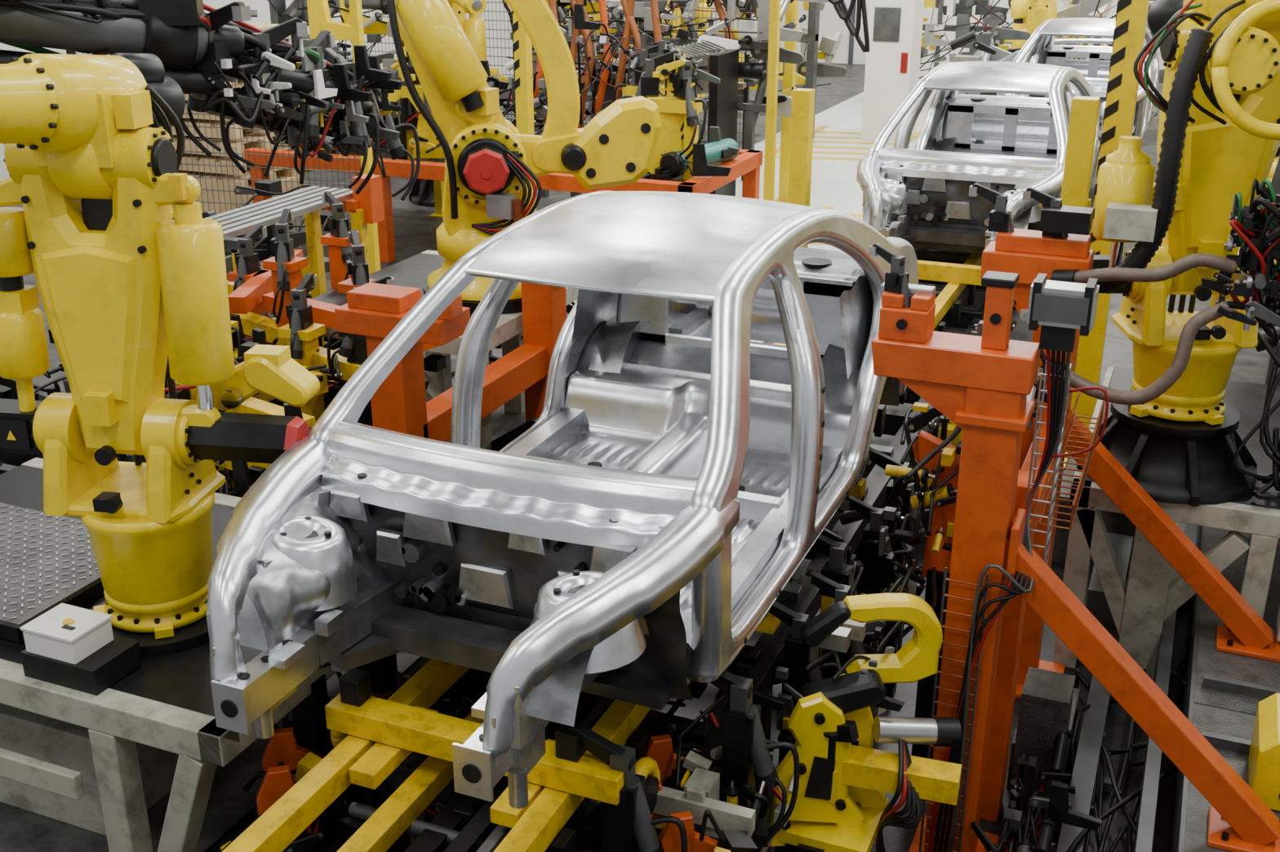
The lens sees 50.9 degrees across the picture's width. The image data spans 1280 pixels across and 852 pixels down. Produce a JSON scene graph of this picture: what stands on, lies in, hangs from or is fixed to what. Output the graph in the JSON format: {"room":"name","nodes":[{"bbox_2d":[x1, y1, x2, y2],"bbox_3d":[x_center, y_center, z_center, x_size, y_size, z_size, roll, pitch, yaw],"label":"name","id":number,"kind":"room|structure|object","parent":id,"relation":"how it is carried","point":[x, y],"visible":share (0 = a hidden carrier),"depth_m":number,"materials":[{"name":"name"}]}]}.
{"room":"factory floor","nodes":[
{"label":"factory floor","id":0,"kind":"room"},
{"bbox_2d":[0,0,598,181],"bbox_3d":[-7.229,-7.567,17.958,0.300,8.000,33.000,9,23,21],"label":"wall","id":1,"kind":"structure","parent":0,"point":[262,6],"depth_m":24.38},
{"bbox_2d":[0,56,1269,851],"bbox_3d":[2.316,-2.301,16.251,24.000,0.606,34.000,9,23,21],"label":"floor","id":2,"kind":"structure","parent":0,"point":[230,809],"depth_m":8.25,"materials":[{"name":"concrete"}]},
{"bbox_2d":[0,457,337,851],"bbox_3d":[-2.254,0.976,5.796,2.490,0.854,1.700,9,23,21],"label":"frame","id":3,"kind":"object","parent":2,"relation":"on","point":[97,764],"visible":0.41,"depth_m":4.89,"materials":[{"name":"beige paint"}]},
{"bbox_2d":[0,502,104,644],"bbox_3d":[-2.687,0.578,5.606,1.120,0.104,0.800,9,23,21],"label":"metal plate","id":4,"kind":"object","parent":3,"relation":"on","point":[46,562],"depth_m":5.47,"materials":[{"name":"metal"}]},
{"bbox_2d":[19,603,142,695],"bbox_3d":[-2.036,0.798,4.890,0.340,0.208,0.230,9,23,21],"label":"junction box","id":5,"kind":"object","parent":3,"relation":"on","point":[67,646],"visible":1,"depth_m":4.82,"materials":[{"name":"white paint"},{"name":"black rubber"},{"name":"yellow paint"}]},
{"bbox_2d":[0,53,319,639],"bbox_3d":[-2.153,-0.236,4.713,1.887,2.185,1.113,-17,27,-36],"label":"robot","id":6,"kind":"object","parent":3,"relation":"on","point":[131,294],"visible":0.97,"depth_m":4.83,"materials":[{"name":"yellow paint"}]},
{"bbox_2d":[66,37,360,262],"bbox_3d":[-3.958,-2.537,12.775,3.012,2.350,0.069,5,22,12],"label":"wire mesh fence","id":7,"kind":"object","parent":2,"relation":"on","point":[68,51],"visible":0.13,"depth_m":12.70,"materials":[{"name":"grey metal"}]},
{"bbox_2d":[150,22,305,214],"bbox_3d":[-5.038,-3.596,15.823,1.600,2.130,1.200,9,23,21],"label":"wooden pallets","id":8,"kind":"object","parent":2,"relation":"on","point":[263,27],"visible":0.17,"depth_m":15.38,"materials":[{"name":"brown wood"}]},
{"bbox_2d":[0,173,538,497],"bbox_3d":[-2.330,-0.495,8.457,3.943,1.878,4.920,9,23,21],"label":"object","id":9,"kind":"object","parent":2,"relation":"on","point":[270,302],"visible":0.24,"depth_m":7.87,"materials":[{"name":"metal"}]},
{"bbox_2d":[250,0,401,145],"bbox_3d":[-3.439,-4.870,18.215,3.214,2.784,2.056,9,23,21],"label":"robot arm","id":10,"kind":"object","parent":2,"relation":"on","point":[317,14],"visible":0.21,"depth_m":17.54,"materials":[{"name":"yellow paint"}]},
{"bbox_2d":[348,0,380,273],"bbox_3d":[-2.457,-2.686,11.980,0.160,3.200,0.160,9,23,21],"label":"post","id":11,"kind":"object","parent":2,"relation":"on","point":[355,6],"visible":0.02,"depth_m":12.05,"materials":[{"name":"metal"}]},
{"bbox_2d":[334,282,421,357],"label":"support frame","id":12,"kind":"object","parent":2,"relation":"on","point":[375,313],"depth_m":6.53,"materials":[{"name":"paint"}]},
{"bbox_2d":[370,294,470,442],"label":"support frame","id":13,"kind":"object","parent":2,"relation":"on","point":[399,404],"depth_m":6.68,"materials":[{"name":"paint"}]},
{"bbox_2d":[429,180,444,217],"bbox_3d":[-2.351,-3.980,15.331,0.200,3.200,0.200,9,23,21],"label":"post","id":14,"kind":"object","parent":2,"relation":"on","point":[438,185],"visible":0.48,"depth_m":15.78,"materials":[{"name":"metal"}]},
{"bbox_2d":[311,249,578,450],"bbox_3d":[-1.160,-0.432,9.045,1.475,1.110,2.208,9,23,21],"label":"stand","id":15,"kind":"object","parent":2,"relation":"on","point":[414,272],"visible":0.05,"depth_m":8.90,"materials":[{"name":"beige paint"}]},
{"bbox_2d":[386,0,661,314],"bbox_3d":[-0.731,-1.828,8.170,1.609,2.115,0.942,-8,23,-20],"label":"robot","id":16,"kind":"object","parent":15,"relation":"on","point":[489,164],"visible":0.87,"depth_m":7.95,"materials":[{"name":"yellow paint"}]},
{"bbox_2d":[398,0,511,206],"bbox_3d":[-2.281,-4.125,16.145,1.700,2.875,1.444,9,23,21],"label":"robot","id":17,"kind":"object","parent":2,"relation":"on","point":[422,193],"visible":0.21,"depth_m":16.11,"materials":[{"name":"yellow paint"}]},
{"bbox_2d":[244,126,762,262],"bbox_3d":[-1.423,-2.636,14.073,5.000,1.600,2.070,9,23,21],"label":"steel frame","id":18,"kind":"structure","parent":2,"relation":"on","point":[747,163],"depth_m":13.52,"materials":[{"name":"paint"}]},
{"bbox_2d":[278,0,740,180],"bbox_3d":[-1.206,-3.737,13.596,4.988,2.410,1.980,9,23,21],"label":"station","id":19,"kind":"object","parent":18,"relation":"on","point":[681,148],"visible":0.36,"depth_m":13.40,"materials":[{"name":"yellow paint"}]},
{"bbox_2d":[502,0,543,131],"bbox_3d":[-1.410,-5.632,20.046,1.462,2.875,1.671,9,23,21],"label":"robot","id":20,"kind":"object","parent":2,"relation":"on","point":[505,5],"visible":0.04,"depth_m":19.77,"materials":[{"name":"yellow paint"}]},
{"bbox_2d":[480,282,566,422],"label":"support frame","id":21,"kind":"object","parent":2,"relation":"on","point":[525,368],"depth_m":7.94,"materials":[{"name":"paint"}]},
{"bbox_2d":[511,10,536,213],"bbox_3d":[-1.026,-2.621,12.055,0.240,3.026,0.240,9,23,21],"label":"post","id":22,"kind":"object","parent":2,"relation":"on","point":[522,45],"visible":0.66,"depth_m":11.84,"materials":[{"name":"yellow metal"}]},
{"bbox_2d":[364,0,751,181],"bbox_3d":[-1.350,-4.994,18.443,5.962,2.850,0.061,8,23,20],"label":"wire mesh fence","id":23,"kind":"object","parent":2,"relation":"on","point":[746,91],"visible":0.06,"depth_m":17.95,"materials":[{"name":"grey metal"}]},
{"bbox_2d":[220,447,937,851],"bbox_3d":[0.021,1.165,5.813,2.355,1.358,3.448,9,23,21],"label":"clamp","id":24,"kind":"object","parent":2,"relation":"on","point":[726,810],"visible":0.46,"depth_m":4.95,"materials":[{"name":"grey metal"}]},
{"bbox_2d":[763,593,961,851],"bbox_3d":[0.844,1.371,5.237,0.756,1.390,0.492,0,21,1],"label":"welding c-clamp","id":25,"kind":"object","parent":24,"relation":"attached to","point":[841,805],"visible":0.97,"depth_m":5.12,"materials":[{"name":"yellow metal"}]},
{"bbox_2d":[219,156,1099,851],"bbox_3d":[2.546,-0.968,11.306,1.949,1.380,19.219,9,23,21],"label":"conveyor","id":26,"kind":"object","parent":2,"relation":"on","point":[374,740],"visible":0.19,"depth_m":4.66,"materials":[{"name":"yellow metal"}]},
{"bbox_2d":[205,191,918,808],"bbox_3d":[-0.003,-0.196,5.670,1.670,1.340,4.405,9,23,21],"label":"shell","id":27,"kind":"object","parent":26,"relation":"on","point":[677,469],"visible":0.98,"depth_m":4.70,"materials":[{"name":"metal"}]},
{"bbox_2d":[856,61,1099,253],"bbox_3d":[3.076,-2.469,11.835,1.670,1.340,4.405,9,23,21],"label":"shell","id":28,"kind":"object","parent":26,"relation":"on","point":[1010,145],"visible":0.77,"depth_m":10.94,"materials":[{"name":"metal"}]},
{"bbox_2d":[997,17,1159,156],"bbox_3d":[5.477,-4.313,16.610,1.670,1.340,4.405,9,23,21],"label":"shell","id":29,"kind":"object","parent":26,"relation":"on","point":[1042,41],"visible":0.19,"depth_m":16.52,"materials":[{"name":"metal"}]},
{"bbox_2d":[505,0,828,197],"bbox_3d":[0.235,-4.318,15.902,3.899,3.420,1.998,9,23,21],"label":"rack","id":30,"kind":"object","parent":2,"relation":"on","point":[723,105],"visible":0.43,"depth_m":15.40,"materials":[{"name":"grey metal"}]},
{"bbox_2d":[662,0,712,139],"bbox_3d":[0.518,-5.157,18.808,1.162,2.883,1.909,3,21,7],"label":"robot","id":31,"kind":"object","parent":2,"relation":"on","point":[703,3],"visible":0.06,"depth_m":18.64,"materials":[{"name":"yellow paint"}]},
{"bbox_2d":[560,0,847,138],"bbox_3d":[0.723,-6.389,21.563,5.274,3.206,3.098,9,23,21],"label":"cell","id":32,"kind":"object","parent":2,"relation":"on","point":[810,68],"visible":0.05,"depth_m":20.94,"materials":[{"name":"metal"}]},
{"bbox_2d":[763,0,781,200],"bbox_3d":[1.187,-3.037,12.056,0.160,3.800,0.160,9,23,21],"label":"post","id":33,"kind":"object","parent":2,"relation":"on","point":[775,5],"visible":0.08,"depth_m":12.06,"materials":[{"name":"metal"}]},
{"bbox_2d":[773,0,798,203],"bbox_3d":[1.788,-4.315,16.062,0.240,3.300,0.240,9,23,21],"label":"post","id":34,"kind":"object","parent":2,"relation":"on","point":[791,14],"visible":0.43,"depth_m":16.26,"materials":[{"name":"metal"}]},
{"bbox_2d":[787,88,815,248],"bbox_3d":[1.498,-2.217,12.639,0.340,1.850,0.340,9,23,21],"label":"post","id":35,"kind":"object","parent":2,"relation":"on","point":[802,99],"visible":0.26,"depth_m":12.43,"materials":[{"name":"metal"}]},
{"bbox_2d":[762,124,920,244],"bbox_3d":[2.548,-3.350,18.115,2.262,0.001,9.252,5,22,12],"label":"floor markings","id":36,"kind":"object","parent":2,"relation":"on","point":[816,130],"visible":0.23,"depth_m":20.38,"materials":[{"name":"yellow paint"}]},
{"bbox_2d":[861,0,924,142],"bbox_3d":[3.912,-5.567,20.831,0.700,2.200,0.720,9,23,21],"label":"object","id":37,"kind":"object","parent":2,"relation":"on","point":[892,61],"visible":0.93,"depth_m":20.51,"materials":[{"name":"white paint"}]},
{"bbox_2d":[949,26,1035,95],"bbox_3d":[4.554,-4.180,17.620,1.218,2.045,2.053,16,26,35],"label":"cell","id":38,"kind":"object","parent":2,"relation":"on","point":[984,46],"visible":0.19,"depth_m":17.23,"materials":[{"name":"metal"}]},
{"bbox_2d":[919,0,1079,79],"bbox_3d":[6.238,-7.456,24.381,4.075,3.218,2.270,9,23,21],"label":"cell","id":39,"kind":"object","parent":2,"relation":"on","point":[962,10],"visible":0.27,"depth_m":24.17,"materials":[{"name":"grey metal"}]},
{"bbox_2d":[1008,0,1057,62],"bbox_3d":[6.050,-5.550,19.824,1.737,2.883,1.322,-1,21,-3],"label":"robot","id":40,"kind":"object","parent":2,"relation":"on","point":[1028,15],"visible":0.17,"depth_m":19.41,"materials":[{"name":"yellow paint"}]},
{"bbox_2d":[871,228,1279,851],"bbox_3d":[2.079,0.464,5.906,1.850,2.600,2.000,9,23,21],"label":"support frame","id":41,"kind":"object","parent":2,"relation":"on","point":[983,384],"visible":0.85,"depth_m":5.23,"materials":[{"name":"paint"}]},
{"bbox_2d":[868,183,1158,851],"bbox_3d":[1.585,0.371,6.053,0.999,2.668,1.872,9,23,21],"label":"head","id":42,"kind":"object","parent":41,"relation":"attached to","point":[1061,308],"visible":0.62,"depth_m":5.67},
{"bbox_2d":[970,522,1186,851],"bbox_3d":[1.806,1.793,5.558,0.850,0.729,7.508,10,23,23],"label":"duct","id":43,"kind":"object","parent":2,"relation":"on","point":[1049,719],"visible":0.91,"depth_m":6.07,"materials":[{"name":"grey metal"}]},
{"bbox_2d":[1060,95,1100,467],"bbox_3d":[2.678,-0.878,8.491,0.300,2.340,0.300,9,23,21],"label":"post","id":44,"kind":"object","parent":2,"relation":"on","point":[1084,112],"visible":0.32,"depth_m":8.12,"materials":[{"name":"metal"}]},
{"bbox_2d":[1070,0,1149,426],"bbox_3d":[3.029,-1.607,8.632,0.340,3.600,0.340,9,23,21],"label":"post","id":45,"kind":"object","parent":2,"relation":"on","point":[1131,15],"visible":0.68,"depth_m":8.43,"materials":[{"name":"yellow metal"}]},
{"bbox_2d":[1055,0,1164,125],"bbox_3d":[8.032,-6.265,21.639,3.116,2.920,2.551,9,23,21],"label":"cell","id":46,"kind":"object","parent":2,"relation":"on","point":[1082,10],"visible":0.11,"depth_m":21.24,"materials":[{"name":"metal"}]},
{"bbox_2d":[1053,366,1279,681],"bbox_3d":[3.487,0.627,7.600,1.940,1.075,2.300,9,23,21],"label":"support frame","id":47,"kind":"object","parent":2,"relation":"on","point":[1139,611],"visible":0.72,"depth_m":6.99,"materials":[{"name":"beige paint"}]},
{"bbox_2d":[1076,0,1279,506],"bbox_3d":[2.933,-1.025,6.417,1.685,2.863,1.147,9,23,21],"label":"robot","id":48,"kind":"object","parent":47,"relation":"on","point":[1180,445],"visible":0.79,"depth_m":6.49,"materials":[{"name":"yellow paint"}]},
{"bbox_2d":[1040,0,1279,499],"bbox_3d":[2.783,-0.713,6.186,1.547,2.476,0.898,-10,23,-24],"label":"harness","id":49,"kind":"object","parent":48,"relation":"attached to","point":[1257,230],"visible":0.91,"depth_m":6.00,"materials":[{"name":"rubber"}]},
{"bbox_2d":[1169,525,1279,851],"bbox_3d":[3.882,1.756,5.472,3.150,0.499,9.000,9,23,21],"label":"platform","id":50,"kind":"object","parent":2,"relation":"on","point":[1223,691],"visible":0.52,"depth_m":6.24,"materials":[{"name":"concrete"}]},
{"bbox_2d":[1248,693,1279,811],"bbox_3d":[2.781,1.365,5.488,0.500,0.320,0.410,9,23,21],"label":"robot","id":51,"kind":"object","parent":2,"relation":"on","point":[1264,749],"visible":0.92,"depth_m":5.43,"materials":[{"name":"paint"}]},
{"bbox_2d":[1255,155,1279,386],"bbox_3d":[5.293,-1.772,9.666,1.797,3.162,2.518,4,21,10],"label":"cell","id":52,"kind":"object","parent":2,"relation":"on","point":[1275,182],"visible":0.11,"depth_m":9.98,"materials":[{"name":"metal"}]},
{"bbox_2d":[1257,142,1279,327],"bbox_3d":[5.777,-2.366,11.579,1.162,2.883,1.909,2,21,4],"label":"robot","id":53,"kind":"object","parent":2,"relation":"on","point":[1270,175],"visible":0.09,"depth_m":11.63,"materials":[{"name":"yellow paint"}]},
{"bbox_2d":[1264,145,1279,186],"bbox_3d":[6.941,-3.199,13.431,1.541,3.112,2.723,9,23,21],"label":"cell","id":54,"kind":"object","parent":2,"relation":"on","point":[1277,154],"visible":0.03,"depth_m":13.30,"materials":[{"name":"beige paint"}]},
{"bbox_2d":[616,0,1164,69],"bbox_3d":[8.581,-11.652,28.539,24.000,8.000,0.400,9,23,21],"label":"wall","id":55,"kind":"structure","parent":0,"point":[848,51],"depth_m":31.08,"materials":[{"name":"white paint"}]},
{"bbox_3d":[2.573,-9.334,11.848,22.300,0.700,35.300,9,23,21],"label":"ceiling","id":56,"kind":"structure","parent":0,"visible":0},
{"bbox_2d":[0,0,420,200],"bbox_3d":[-1.852,-3.344,4.975,0.720,5.425,2.450,17,27,37],"label":"gun","id":57,"kind":"object","parent":56,"relation":"hanging from","point":[313,76],"visible":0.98,"depth_m":5.63,"materials":[{"name":"grey metal"}]},
{"bbox_2d":[827,0,869,52],"bbox_3d":[1.809,-6.063,11.930,1.294,5.267,0.368,9,23,21],"label":"air hose","id":58,"kind":"object","parent":56,"relation":"hanging from","point":[840,6],"visible":1,"depth_m":12.55,"materials":[{"name":"black rubber"}]}
]}

